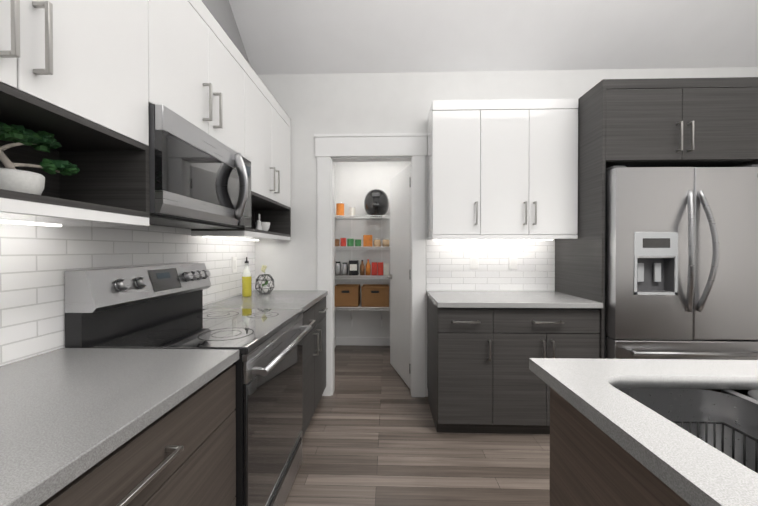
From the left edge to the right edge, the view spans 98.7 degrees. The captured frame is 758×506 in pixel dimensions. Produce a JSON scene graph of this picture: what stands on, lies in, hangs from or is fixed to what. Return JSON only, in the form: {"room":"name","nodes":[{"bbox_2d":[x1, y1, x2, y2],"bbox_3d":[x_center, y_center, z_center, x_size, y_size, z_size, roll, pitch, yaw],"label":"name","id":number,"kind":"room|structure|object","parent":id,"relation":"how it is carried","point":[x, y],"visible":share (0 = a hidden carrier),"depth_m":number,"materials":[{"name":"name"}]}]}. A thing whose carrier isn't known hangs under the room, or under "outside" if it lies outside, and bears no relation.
{"room":"kitchen","nodes":[
{"label":"kitchen","id":0,"kind":"room"},
{"bbox_2d":[0,122,79,194],"bbox_3d":[-0.975,-0.245,0.875,0.110,0.204,0.313,0,0,2],"label":"bonsai","id":1,"kind":"object","parent":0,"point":[12,178],"visible":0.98,"depth_m":0.87,"materials":[{"name":"green plant"}]},
{"bbox_2d":[201,0,290,119],"bbox_3d":[-0.991,-2.873,0.632,0.330,3.469,4.390,0,0,2],"label":"wall","id":2,"kind":"structure","parent":0,"point":[221,12],"depth_m":2.33,"materials":[{"name":"paint"}]},
{"bbox_2d":[334,162,337,336],"bbox_3d":[-0.650,-0.122,3.703,0.100,2.720,1.500,0,0,2],"label":"wall","id":3,"kind":"structure","parent":0,"point":[335,163],"depth_m":4.35,"materials":[{"name":"paint"}]},
{"bbox_2d":[338,161,410,336],"bbox_3d":[-0.050,-0.128,4.386,1.020,2.720,0.100,0,0,2],"label":"wall","id":4,"kind":"structure","parent":0,"point":[355,183],"depth_m":4.34,"materials":[{"name":"paint"}]},
{"bbox_2d":[334,215,389,326],"bbox_3d":[-0.057,0.209,4.145,1.052,1.550,0.381,0,0,2],"label":"shelf","id":5,"kind":"object","parent":4,"relation":"attached to","point":[351,218],"visible":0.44,"depth_m":4.14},
{"bbox_2d":[335,189,388,306],"bbox_3d":[-0.217,-0.074,4.126,0.699,1.467,0.380,0,0,2],"label":"pantry items","id":6,"kind":"object","parent":5,"relation":"on","point":[376,201],"visible":0.94,"depth_m":4.05,"materials":[{"name":"multicoloured"}]},
{"bbox_2d":[337,337,389,345],"bbox_3d":[-0.037,1.177,4.339,1.028,0.110,0.014,0,0,2],"label":"baseboard","id":7,"kind":"structure","parent":4,"relation":"attached to","point":[372,341],"depth_m":4.34,"materials":[{"name":"paint"}]},
{"bbox_2d":[284,345,549,505],"bbox_3d":[0.998,1.289,0.617,4.710,0.050,7.800,0,0,2],"label":"floor","id":8,"kind":"structure","parent":0,"point":[372,437],"depth_m":2.01,"materials":[{"name":"brown wood"}]},
{"bbox_2d":[44,364,235,505],"bbox_3d":[-0.832,0.821,0.692,0.631,0.884,0.936,0,0,2],"label":"base cabinet","id":9,"kind":"object","parent":8,"relation":"on","point":[188,458],"depth_m":0.84,"materials":[{"name":"brown wood"}]},
{"bbox_2d":[0,348,238,505],"bbox_3d":[-0.850,0.369,-0.191,0.645,0.036,2.696,0,0,2],"label":"countertop","id":10,"kind":"structure","parent":9,"relation":"on","point":[64,412],"depth_m":0.74,"materials":[{"name":"grey stone"}]},
{"bbox_2d":[65,263,311,505],"bbox_3d":[-0.755,0.649,1.541,0.722,1.175,0.760,0,0,2],"label":"range","id":11,"kind":"object","parent":8,"relation":"on","point":[150,307],"visible":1,"depth_m":1.36,"materials":[{"name":"silver metal"}]},
{"bbox_2d":[203,290,327,437],"bbox_3d":[-0.764,0.789,2.380,0.671,0.921,0.906,0,0,2],"label":"base cabinet","id":12,"kind":"object","parent":8,"relation":"on","point":[311,304],"visible":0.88,"depth_m":2.31,"materials":[{"name":"brown wood"}]},
{"bbox_2d":[242,257,251,296],"bbox_3d":[-1.000,0.178,2.464,0.068,0.296,0.067,0,0,2],"label":"oil bottle","id":13,"kind":"object","parent":12,"relation":"on","point":[246,283],"visible":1,"depth_m":2.44,"materials":[{"name":"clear glass"}]},
{"bbox_2d":[255,265,273,293],"bbox_3d":[-0.921,0.208,2.626,0.148,0.230,0.152,0,0,2],"label":"decorative sphere","id":14,"kind":"object","parent":12,"relation":"on","point":[264,290],"visible":1,"depth_m":2.60,"materials":[{"name":"black metal"}]},
{"bbox_2d":[426,291,602,433],"bbox_3d":[0.944,0.788,2.476,1.088,0.921,0.642,0,0,2],"label":"base cabinet","id":15,"kind":"object","parent":8,"relation":"on","point":[483,347],"visible":0.92,"depth_m":2.20,"materials":[{"name":"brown wood"}]},
{"bbox_2d":[550,390,684,505],"bbox_3d":[1.683,0.822,0.558,2.348,0.884,0.840,0,0,2],"label":"kitchen island","id":16,"kind":"object","parent":8,"relation":"on","point":[586,469],"depth_m":0.81,"materials":[{"name":"brown wood"}]},
{"bbox_2d":[529,358,757,505],"bbox_3d":[1.687,0.362,0.554,2.430,0.036,0.930,0,0,2],"label":"island countertop","id":17,"kind":"structure","parent":16,"relation":"on","point":[698,469],"depth_m":0.73,"materials":[{"name":"white stone"}]},
{"bbox_2d":[629,386,757,465],"bbox_3d":[1.017,0.481,0.667,0.853,0.227,0.473,0,0,2],"label":"sink","id":18,"kind":"object","parent":17,"relation":"in","point":[729,414],"depth_m":0.89,"materials":[{"name":"silver metal"}]},
{"bbox_2d":[555,77,757,358],"bbox_3d":[2.005,0.049,2.435,1.031,2.400,0.651,0,0,2],"label":"surround","id":19,"kind":"object","parent":8,"relation":"on","point":[686,122],"visible":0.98,"depth_m":2.15,"materials":[{"name":"brown wood"}]},
{"bbox_2d":[604,165,757,359],"bbox_3d":[2.002,0.340,2.358,0.967,1.818,0.749,0,0,2],"label":"fridge","id":20,"kind":"object","parent":8,"relation":"on","point":[681,262],"visible":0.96,"depth_m":2.07,"materials":[{"name":"grey metal"}]},
{"bbox_2d":[229,0,757,74],"bbox_3d":[0.976,-3.652,-0.225,4.510,4.400,6.200,0,0,2],"label":"ceiling","id":21,"kind":"structure","parent":0,"point":[330,36],"depth_m":2.56,"materials":[{"name":"paint"}]},
{"bbox_2d":[255,67,757,396],"bbox_3d":[1.062,-0.205,2.848,4.510,2.900,0.110,0,0,2],"label":"wall","id":22,"kind":"structure","parent":0,"point":[311,105],"depth_m":2.82,"materials":[{"name":"paint"}]},
{"bbox_2d":[314,133,426,396],"bbox_3d":[-0.069,0.110,2.869,0.979,2.270,0.138,0,0,2],"label":"door frame","id":23,"kind":"structure","parent":22,"relation":"attached to","point":[330,149],"depth_m":2.81,"materials":[{"name":"paint"}]},
{"bbox_2d":[387,164,410,388],"bbox_3d":[0.219,0.213,3.278,0.157,2.033,0.704,0,1,-13],"label":"pantry door","id":24,"kind":"structure","parent":22,"relation":"in","point":[400,207],"depth_m":3.22,"materials":[{"name":"paint"}]},
{"bbox_2d":[426,240,554,290],"bbox_3d":[0.955,0.101,2.796,1.089,0.490,0.006,0,0,2],"label":"wall tile","id":25,"kind":"structure","parent":22,"relation":"attached to","point":[448,266],"depth_m":2.79,"materials":[{"name":"white tile"}]},
{"bbox_2d":[470,256,477,268],"bbox_3d":[0.815,0.081,2.792,0.072,0.116,0.008,0,0,2],"label":"switch plate","id":26,"kind":"object","parent":25,"relation":"attached to","point":[474,262],"depth_m":2.79,"materials":[{"name":"white plastic"}]},
{"bbox_2d":[509,256,516,268],"bbox_3d":[1.145,0.081,2.783,0.072,0.116,0.008,0,0,2],"label":"switch plate","id":27,"kind":"object","parent":25,"relation":"attached to","point":[512,259],"depth_m":2.78,"materials":[{"name":"white plastic"}]},
{"bbox_2d":[427,98,578,240],"bbox_3d":[0.948,-0.628,2.593,1.082,1.049,0.383,0,0,2],"label":"upper cabinet","id":28,"kind":"object","parent":22,"relation":"attached to","point":[502,169],"visible":1,"depth_m":2.44,"materials":[{"name":"white wood"}]},
{"bbox_3d":[-1.229,-2.329,-0.152,0.100,7.200,6.200,0,0,2],"label":"wall","id":29,"kind":"structure","parent":0,"visible":0},
{"bbox_2d":[0,0,31,99],"bbox_3d":[-0.993,-0.752,0.460,0.323,0.765,0.570,0,0,2],"label":"upper cabinet","id":30,"kind":"object","parent":29,"relation":"attached to","point":[15,15],"depth_m":0.73,"materials":[{"name":"white wood"}]},
{"bbox_2d":[0,0,155,151],"bbox_3d":[-0.979,-0.757,0.949,0.323,0.765,0.408,0,0,2],"label":"upper cabinet","id":31,"kind":"object","parent":29,"relation":"attached to","point":[86,83],"depth_m":0.95,"materials":[{"name":"white wood"}]},
{"bbox_2d":[0,223,254,365],"bbox_3d":[-1.155,0.114,0.612,0.006,0.500,4.490,0,0,2],"label":"wall tile","id":32,"kind":"structure","parent":29,"relation":"attached to","point":[36,262],"depth_m":1.17,"materials":[{"name":"white tile"}]},
{"bbox_2d":[232,257,236,272],"bbox_3d":[-1.095,0.088,2.466,0.008,0.116,0.072,0,0,2],"label":"outlet","id":33,"kind":"object","parent":32,"relation":"attached to","point":[234,264],"visible":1,"depth_m":2.46,"materials":[{"name":"white plastic"}]},
{"bbox_2d":[156,0,247,159],"bbox_3d":[-0.962,-0.840,1.534,0.323,0.608,0.764,0,0,2],"label":"upper cabinet","id":34,"kind":"object","parent":29,"relation":"attached to","point":[202,77],"depth_m":1.47,"materials":[{"name":"white wood"}]},
{"bbox_2d":[149,104,250,228],"bbox_3d":[-0.898,-0.334,1.537,0.451,0.396,0.754,0,0,2],"label":"microwave","id":35,"kind":"object","parent":34,"relation":"attached to","point":[200,178],"visible":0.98,"depth_m":1.36,"materials":[{"name":"grey metal"}]},
{"bbox_2d":[248,63,290,211],"bbox_3d":[-0.939,-0.769,2.370,0.323,0.765,0.908,0,0,2],"label":"upper cabinet","id":36,"kind":"object","parent":29,"relation":"attached to","point":[269,149],"depth_m":2.30,"materials":[{"name":"white wood"}]},
{"bbox_2d":[256,214,261,229],"bbox_3d":[-0.896,-0.225,2.428,0.048,0.138,0.047,0,0,2],"label":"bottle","id":37,"kind":"object","parent":36,"relation":"in","point":[258,227],"visible":0.83,"depth_m":2.42,"materials":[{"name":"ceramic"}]},
{"bbox_2d":[255,222,269,230],"bbox_3d":[-0.922,-0.200,2.579,0.116,0.085,0.116,0,0,2],"label":"cup","id":38,"kind":"object","parent":36,"relation":"in","point":[265,226],"visible":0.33,"depth_m":2.54,"materials":[{"name":"ceramic"}]}
]}

